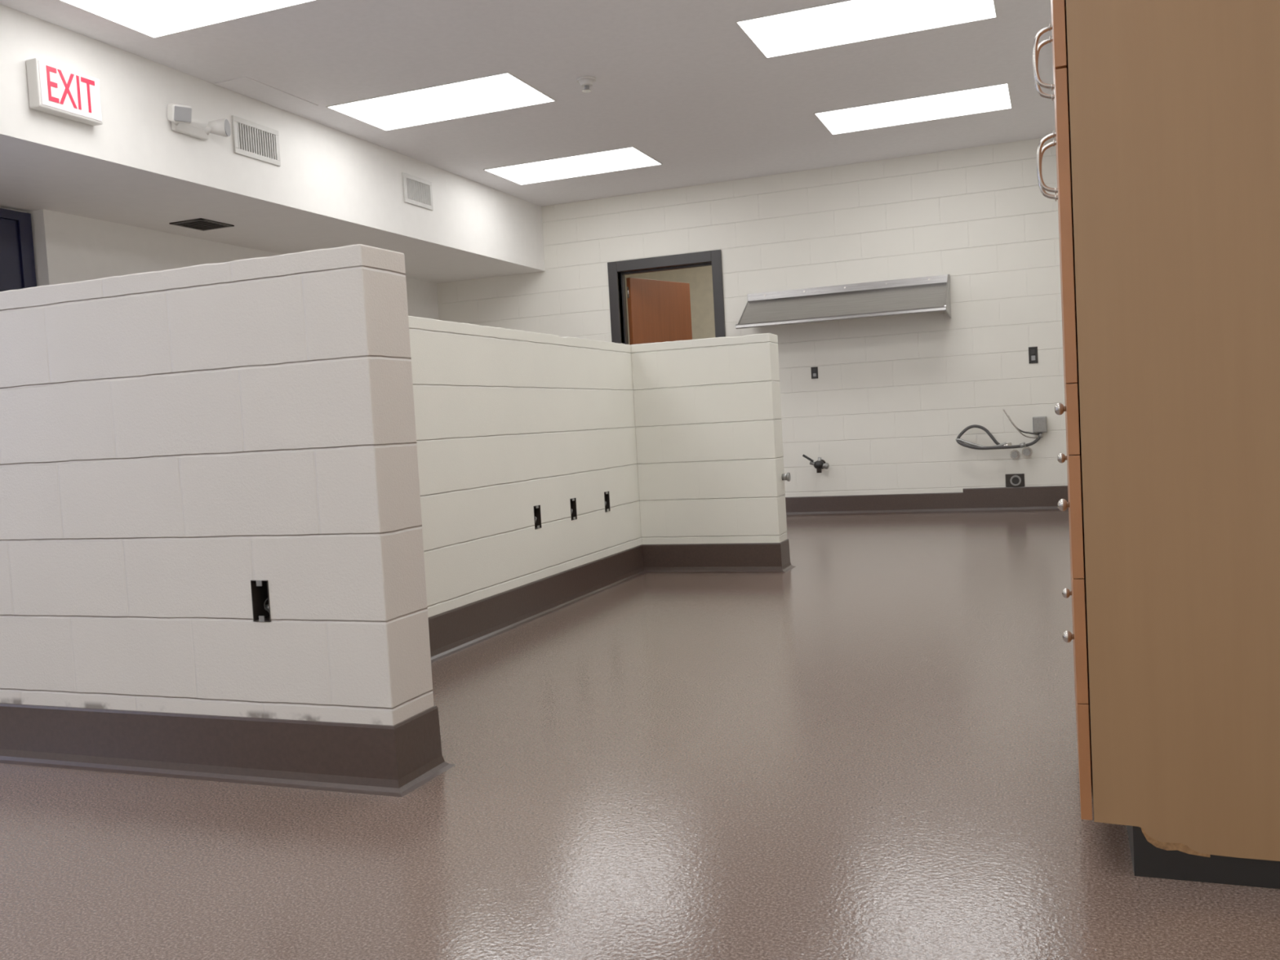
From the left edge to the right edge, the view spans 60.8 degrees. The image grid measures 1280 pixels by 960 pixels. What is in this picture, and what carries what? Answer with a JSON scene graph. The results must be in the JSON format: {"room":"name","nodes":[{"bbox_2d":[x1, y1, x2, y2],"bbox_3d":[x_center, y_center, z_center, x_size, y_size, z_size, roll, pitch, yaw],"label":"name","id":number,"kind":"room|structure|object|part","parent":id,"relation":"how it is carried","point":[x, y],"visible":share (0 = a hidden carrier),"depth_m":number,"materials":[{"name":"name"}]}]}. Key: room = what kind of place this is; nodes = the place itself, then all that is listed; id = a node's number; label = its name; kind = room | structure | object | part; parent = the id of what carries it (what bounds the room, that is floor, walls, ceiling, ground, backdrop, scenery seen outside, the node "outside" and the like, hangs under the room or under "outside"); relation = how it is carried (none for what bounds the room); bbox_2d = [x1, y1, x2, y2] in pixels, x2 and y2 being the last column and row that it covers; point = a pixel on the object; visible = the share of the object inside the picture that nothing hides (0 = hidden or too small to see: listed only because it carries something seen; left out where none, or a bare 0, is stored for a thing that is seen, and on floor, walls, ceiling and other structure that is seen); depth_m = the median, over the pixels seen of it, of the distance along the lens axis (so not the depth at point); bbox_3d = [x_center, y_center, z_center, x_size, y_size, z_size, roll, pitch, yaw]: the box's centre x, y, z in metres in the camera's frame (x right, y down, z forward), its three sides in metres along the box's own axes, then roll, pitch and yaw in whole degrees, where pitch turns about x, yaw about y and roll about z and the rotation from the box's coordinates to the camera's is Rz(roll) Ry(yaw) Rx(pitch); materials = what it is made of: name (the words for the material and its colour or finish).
{"room":"commercial kitchen","nodes":[
{"label":"commercial kitchen","id":0,"kind":"room"},
{"bbox_2d":[0,207,26,213],"bbox_3d":[-4.847,-0.176,2.970,0.170,2.239,7.270,-2,3,21],"label":"wall","id":1,"kind":"structure","parent":0,"point":[0,207],"depth_m":6.19,"materials":[{"name":"paint"}]},
{"bbox_2d":[0,208,18,220],"bbox_3d":[-3.688,-1.461,5.760,0.055,0.050,0.870,-2,3,21],"label":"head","id":2,"kind":"object","parent":1,"relation":"attached to","point":[4,213],"visible":1,"depth_m":6.10},
{"bbox_2d":[0,217,22,291],"bbox_3d":[-3.634,-0.359,5.819,0.040,2.160,0.870,-2,3,21],"label":"leaf","id":3,"kind":"object","parent":1,"relation":"attached to","point":[11,278],"visible":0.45,"depth_m":6.11,"materials":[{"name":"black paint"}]},
{"bbox_2d":[17,211,36,288],"bbox_3d":[-3.458,-0.411,6.257,0.055,2.220,0.080,-2,3,21],"label":"door frame","id":4,"kind":"structure","parent":1,"relation":"attached to","point":[24,232],"depth_m":6.20,"materials":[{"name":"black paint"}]},
{"bbox_2d":[0,244,433,725],"bbox_3d":[-1.838,0.133,3.108,2.717,1.280,0.180,-2,3,21],"label":"wall","id":5,"kind":"structure","parent":0,"point":[174,441],"depth_m":2.70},
{"bbox_2d":[250,580,271,622],"bbox_3d":[-0.919,0.294,2.697,0.052,0.102,0.059,-2,3,21],"label":"electrical box","id":6,"kind":"object","parent":5,"relation":"attached to","point":[260,588],"visible":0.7,"depth_m":2.69,"materials":[{"name":"metal"}]},
{"bbox_2d":[26,208,439,319],"bbox_3d":[-2.725,-0.565,8.290,0.300,2.239,4.212,-2,3,21],"label":"wall","id":7,"kind":"structure","parent":0,"point":[68,248],"depth_m":6.70,"materials":[{"name":"paint"}]},
{"bbox_2d":[408,315,641,617],"bbox_3d":[-0.672,-0.008,4.644,0.180,1.275,3.536,-2,3,21],"label":"wall","id":8,"kind":"structure","parent":0,"point":[509,422],"depth_m":4.74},
{"bbox_2d":[0,538,795,797],"bbox_3d":[-1.145,0.572,4.772,2.843,0.157,3.784,-2,3,21],"label":"baseboard","id":9,"kind":"structure","parent":8,"relation":"attached to","point":[396,760],"depth_m":2.84,"materials":[{"name":"rubber"}]},
{"bbox_2d":[533,504,542,529],"bbox_3d":[-0.491,0.168,4.929,0.067,0.105,0.064,-2,3,21],"label":"electrical box","id":10,"kind":"object","parent":8,"relation":"attached to","point":[537,515],"visible":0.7,"depth_m":4.95,"materials":[{"name":"metal"}]},
{"bbox_2d":[569,497,577,520],"bbox_3d":[-0.351,0.142,5.292,0.067,0.105,0.064,-2,3,21],"label":"electrical box","id":11,"kind":"object","parent":8,"relation":"attached to","point":[573,501],"visible":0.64,"depth_m":5.31,"materials":[{"name":"metal"}]},
{"bbox_2d":[604,491,610,512],"bbox_3d":[-0.200,0.114,5.683,0.067,0.105,0.064,-2,3,21],"label":"electrical box","id":12,"kind":"object","parent":8,"relation":"attached to","point":[606,496],"visible":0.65,"depth_m":5.70,"materials":[{"name":"metal"}]},
{"bbox_2d":[0,0,1055,206],"bbox_3d":[-0.700,-2.260,5.146,6.460,0.100,14.782,-2,3,21],"label":"ceiling","id":13,"kind":"structure","parent":0,"point":[680,83],"depth_m":6.18,"materials":[{"name":"paint"}]},
{"bbox_2d":[58,0,317,38],"bbox_3d":[-1.877,-2.121,4.728,1.216,0.005,0.616,-2,3,21],"label":"ceiling light","id":14,"kind":"object","parent":13,"relation":"in","point":[154,19],"depth_m":4.93,"materials":[{"name":"white plastic"}]},
{"bbox_2d":[213,76,318,111],"bbox_3d":[-2.108,-2.183,6.183,0.220,0.005,0.610,-2,3,21],"label":"ceiling access panel","id":15,"kind":"object","parent":13,"relation":"in","point":[246,86],"depth_m":6.16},
{"bbox_2d":[0,4,545,283],"bbox_3d":[-3.586,-1.739,4.632,1.420,0.570,11.482,-2,3,21],"label":"ceiling soffit","id":16,"kind":"structure","parent":13,"relation":"attached to","point":[331,188],"depth_m":6.28,"materials":[{"name":"white paint"}]},
{"bbox_2d":[26,57,102,126],"bbox_3d":[-2.638,-1.779,5.015,0.071,0.215,0.350,-2,3,21],"label":"exit sign","id":17,"kind":"object","parent":16,"relation":"attached to","point":[54,89],"visible":1,"depth_m":4.97,"materials":[{"name":"white plastic"}]},
{"bbox_2d":[167,102,231,140],"bbox_3d":[-2.320,-1.886,5.743,0.145,0.129,0.410,-2,3,21],"label":"emergency light","id":18,"kind":"object","parent":16,"relation":"attached to","point":[180,114],"visible":1,"depth_m":5.71,"materials":[{"name":"white plastic"}]},
{"bbox_2d":[168,217,234,231],"bbox_3d":[-2.759,-1.609,6.873,0.250,0.008,0.290,-2,3,21],"label":"ceiling vent","id":19,"kind":"object","parent":16,"relation":"in","point":[200,224],"depth_m":6.86,"materials":[{"name":"black metal"}]},
{"bbox_2d":[231,115,280,166],"bbox_3d":[-2.196,-1.939,6.250,0.012,0.206,0.380,-2,3,21],"label":"wall vent","id":20,"kind":"object","parent":16,"relation":"in","point":[251,140],"visible":1,"depth_m":6.24,"materials":[{"name":"metal"}]},
{"bbox_2d":[401,172,433,210],"bbox_3d":[-1.591,-2.065,7.818,0.012,0.205,0.370,-2,3,21],"label":"ceiling vent","id":21,"kind":"object","parent":16,"relation":"in","point":[417,191],"visible":1,"depth_m":7.81,"materials":[{"name":"metal"}]},
{"bbox_2d":[325,71,555,131],"bbox_3d":[-1.183,-2.251,6.525,1.216,0.005,0.616,-2,3,21],"label":"ceiling light","id":22,"kind":"object","parent":13,"relation":"in","point":[501,91],"depth_m":6.49,"materials":[{"name":"white plastic"}]},
{"bbox_2d":[483,146,662,185],"bbox_3d":[-0.505,-2.379,8.284,1.216,0.005,0.616,-2,3,21],"label":"ceiling light","id":23,"kind":"object","parent":13,"relation":"in","point":[627,157],"depth_m":8.25,"materials":[{"name":"white plastic"}]},
{"bbox_2d":[576,75,595,93],"bbox_3d":[-0.304,-2.251,6.218,0.110,0.070,0.110,-2,3,21],"label":"smoke detector","id":24,"kind":"object","parent":13,"relation":"attached to","point":[586,82],"visible":1,"depth_m":6.19,"materials":[{"name":"white plastic"}]},
{"bbox_2d":[734,0,997,57],"bbox_3d":[1.152,-2.328,5.511,1.216,0.005,0.616,-2,3,21],"label":"ceiling light","id":25,"kind":"object","parent":13,"relation":"in","point":[839,23],"depth_m":5.53,"materials":[{"name":"white plastic"}]},
{"bbox_2d":[813,82,1012,134],"bbox_3d":[1.820,-2.453,7.242,1.216,0.005,0.616,-2,3,21],"label":"ceiling light","id":26,"kind":"object","parent":13,"relation":"in","point":[995,97],"depth_m":7.21,"materials":[{"name":"white plastic"}]},
{"bbox_2d":[0,510,1279,959],"bbox_3d":[-0.540,0.641,5.295,6.460,0.100,14.782,-2,3,21],"label":"floor","id":27,"kind":"structure","parent":0,"point":[866,748],"depth_m":2.37,"materials":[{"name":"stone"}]},
{"bbox_2d":[1032,0,1279,888],"bbox_3d":[1.156,-0.416,2.177,0.666,2.140,0.900,-2,3,21],"label":"tall cabinet","id":28,"kind":"object","parent":27,"relation":"on","point":[1166,134],"visible":1,"depth_m":1.82,"materials":[{"name":"brown wood"}]},
{"bbox_3d":[0.825,-0.862,2.230,0.040,0.128,0.009,-2,3,21],"label":"wire pull","id":29,"kind":"part","parent":28,"relation":"part of","materials":[{"name":"silver metal"}]},
{"bbox_3d":[0.854,-0.867,2.304,0.040,0.128,0.009,-2,3,21],"label":"wire pull","id":30,"kind":"part","parent":28,"relation":"part of","materials":[{"name":"silver metal"}]},
{"bbox_3d":[0.836,-0.650,2.241,0.040,0.123,0.009,-2,3,21],"label":"wire pull","id":31,"kind":"part","parent":28,"relation":"part of","materials":[{"name":"silver metal"}]},
{"bbox_3d":[0.865,-0.655,2.315,0.040,0.123,0.009,-2,3,21],"label":"wire pull","id":32,"kind":"part","parent":28,"relation":"part of","materials":[{"name":"silver metal"}]},
{"bbox_3d":[0.934,-1.116,2.454,0.018,0.743,0.448,-2,3,21],"label":"door","id":33,"kind":"part","parent":28,"relation":"part of","materials":[{"name":"brown wood"}]},
{"bbox_3d":[0.788,-0.133,2.050,0.018,0.023,0.023,-2,3,21],"label":"knob","id":34,"kind":"part","parent":28,"relation":"part of","materials":[{"name":"silver metal"}]},
{"bbox_3d":[0.772,-1.086,2.035,0.018,0.743,0.448,-2,3,21],"label":"door","id":35,"kind":"part","parent":28,"relation":"part of","materials":[{"name":"brown wood"}]},
{"bbox_3d":[0.969,-0.477,2.487,0.018,0.531,0.448,-2,3,21],"label":"door","id":36,"kind":"part","parent":28,"relation":"part of","materials":[{"name":"brown wood"}]},
{"bbox_3d":[0.960,-0.050,2.484,0.018,0.023,0.023,-2,3,21],"label":"knob","id":37,"kind":"part","parent":28,"relation":"part of","materials":[{"name":"silver metal"}]},
{"bbox_3d":[0.798,0.047,2.059,0.018,0.023,0.023,-2,3,21],"label":"knob","id":38,"kind":"part","parent":28,"relation":"part of","materials":[{"name":"silver metal"}]},
{"bbox_3d":[0.977,0.259,2.499,0.018,0.023,0.023,-2,3,21],"label":"knob","id":39,"kind":"part","parent":28,"relation":"part of","materials":[{"name":"silver metal"}]},
{"bbox_3d":[0.807,-0.447,2.068,0.018,0.531,0.448,-2,3,21],"label":"door","id":40,"kind":"part","parent":28,"relation":"part of","materials":[{"name":"brown wood"}]},
{"bbox_3d":[0.812,0.297,2.072,0.018,0.023,0.023,-2,3,21],"label":"knob","id":41,"kind":"part","parent":28,"relation":"part of","materials":[{"name":"silver metal"}]},
{"bbox_3d":[0.906,-0.135,2.294,0.018,0.122,0.898,-2,3,21],"label":"drawer","id":42,"kind":"part","parent":28,"relation":"part of","materials":[{"name":"brown wood"}]},
{"bbox_3d":[0.915,0.034,2.303,0.018,0.214,0.898,-2,3,21],"label":"drawer","id":43,"kind":"part","parent":28,"relation":"part of","materials":[{"name":"brown wood"}]},
{"bbox_3d":[1.340,-0.493,2.574,0.606,2.047,0.019,-2,3,21],"label":"panel","id":44,"kind":"part","parent":28,"relation":"part of","materials":[{"name":"brown wood"}]},
{"bbox_3d":[0.927,0.251,2.314,0.018,0.218,0.898,-2,3,21],"label":"drawer","id":45,"kind":"part","parent":28,"relation":"part of","materials":[{"name":"brown wood"}]},
{"bbox_3d":[0.939,0.464,2.325,0.018,0.205,0.898,-2,3,21],"label":"drawer","id":46,"kind":"part","parent":28,"relation":"part of","materials":[{"name":"brown wood"}]},
{"bbox_3d":[1.237,0.548,2.216,0.606,0.019,0.862,-2,3,21],"label":"panel","id":47,"kind":"part","parent":28,"relation":"part of","materials":[{"name":"brown wood"}]},
{"bbox_2d":[624,265,715,344],"bbox_3d":[1.358,-1.260,11.900,4.000,2.809,0.100,-2,3,21],"label":"wall","id":48,"kind":"structure","parent":0,"point":[700,279],"depth_m":12.07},
{"bbox_2d":[631,333,786,544],"bbox_3d":[0.384,-0.137,6.030,0.791,1.274,0.180,-2,3,21],"label":"wall","id":49,"kind":"structure","parent":0,"point":[708,411],"depth_m":5.93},
{"bbox_2d":[781,472,790,481],"bbox_3d":[0.792,-0.016,5.924,0.040,0.048,0.048,-2,3,21],"label":"pipe stub","id":50,"kind":"object","parent":49,"relation":"attached to","point":[784,476],"visible":1,"depth_m":5.91,"materials":[{"name":"metal"}]},
{"bbox_2d":[436,136,1067,497],"bbox_3d":[0.913,-1.097,9.191,6.460,2.809,0.150,-2,3,21],"label":"wall","id":51,"kind":"structure","parent":0,"point":[889,402],"depth_m":8.72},
{"bbox_2d":[626,277,692,344],"bbox_3d":[0.226,-0.767,10.037,0.045,2.120,0.864,-1,4,41],"label":"leaf","id":52,"kind":"object","parent":51,"relation":"attached to","point":[659,311],"depth_m":9.94,"materials":[{"name":"brown wood"}]},
{"bbox_3d":[-0.104,-1.663,9.671,0.016,0.100,0.016,-1,4,41],"label":"hinge","id":53,"kind":"part","parent":52,"relation":"part of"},
{"bbox_2d":[607,249,725,344],"bbox_3d":[0.290,-0.796,9.454,1.030,2.250,0.190,-2,3,21],"label":"frame","id":54,"kind":"object","parent":51,"relation":"attached to","point":[713,258],"visible":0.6,"depth_m":9.35,"materials":[{"name":"paint"}]},
{"bbox_2d":[810,366,817,378],"bbox_3d":[1.428,-0.877,8.923,0.055,0.095,0.010,-2,3,21],"label":"wall outlet","id":55,"kind":"object","parent":51,"relation":"attached to","point":[814,370],"visible":1,"depth_m":8.92,"materials":[{"name":"metal"}]},
{"bbox_2d":[802,453,829,472],"bbox_3d":[1.444,-0.138,8.900,0.208,0.158,0.140,-2,3,21],"label":"valve","id":56,"kind":"object","parent":51,"relation":"attached to","point":[820,464],"visible":1,"depth_m":8.85,"materials":[{"name":"metal"}]},
{"bbox_3d":[1.367,-0.176,8.867,0.092,0.071,0.022,-2,3,14],"label":"lever","id":57,"kind":"part","parent":56,"relation":"part of","materials":[{"name":"black metal"}]},
{"bbox_2d":[735,274,951,328],"bbox_3d":[1.588,-1.390,8.601,1.625,0.340,0.424,-2,3,21],"label":"wall shelf","id":58,"kind":"object","parent":51,"relation":"attached to","point":[929,294],"visible":1,"depth_m":8.61,"materials":[{"name":"silver metal"}]},
{"bbox_2d":[785,492,963,515],"bbox_3d":[1.665,0.206,8.897,1.870,0.157,0.034,-2,3,21],"label":"baseboard","id":59,"kind":"structure","parent":51,"relation":"attached to","point":[949,502],"depth_m":8.81,"materials":[{"name":"grey rubber"}]},
{"bbox_2d":[955,408,1047,449],"bbox_3d":[2.765,-0.388,8.351,0.674,0.307,0.116,-2,3,14],"label":"cable","id":60,"kind":"object","parent":51,"relation":"attached to","point":[1039,423],"visible":1,"depth_m":8.31,"materials":[{"name":"rubber"}]},
{"bbox_2d":[1004,473,1024,487],"bbox_3d":[2.891,0.004,8.410,0.140,0.100,0.032,-2,3,21],"label":"outlet","id":61,"kind":"object","parent":51,"relation":"attached to","point":[1017,479],"visible":1,"depth_m":8.40,"materials":[{"name":"metal"}]},
{"bbox_2d":[962,485,1068,512],"bbox_3d":[2.119,0.337,5.563,1.380,0.187,5.932,-2,3,21],"label":"baseboard","id":62,"kind":"structure","parent":51,"relation":"attached to","point":[1045,498],"depth_m":8.43,"materials":[{"name":"grey rubber"}]},
{"bbox_2d":[1009,446,1032,458],"bbox_3d":[2.913,-0.205,8.344,0.164,0.089,0.110,-2,3,21],"label":"pipe stub","id":63,"kind":"object","parent":51,"relation":"attached to","point":[1027,451],"visible":1,"depth_m":8.36,"materials":[{"name":"silver metal"}]},
{"bbox_2d":[1028,346,1038,363],"bbox_3d":[2.997,-0.952,8.312,0.065,0.125,0.010,-2,3,21],"label":"wall outlet","id":64,"kind":"object","parent":51,"relation":"attached to","point":[1033,351],"visible":1,"depth_m":8.31,"materials":[{"name":"metal"}]}
]}

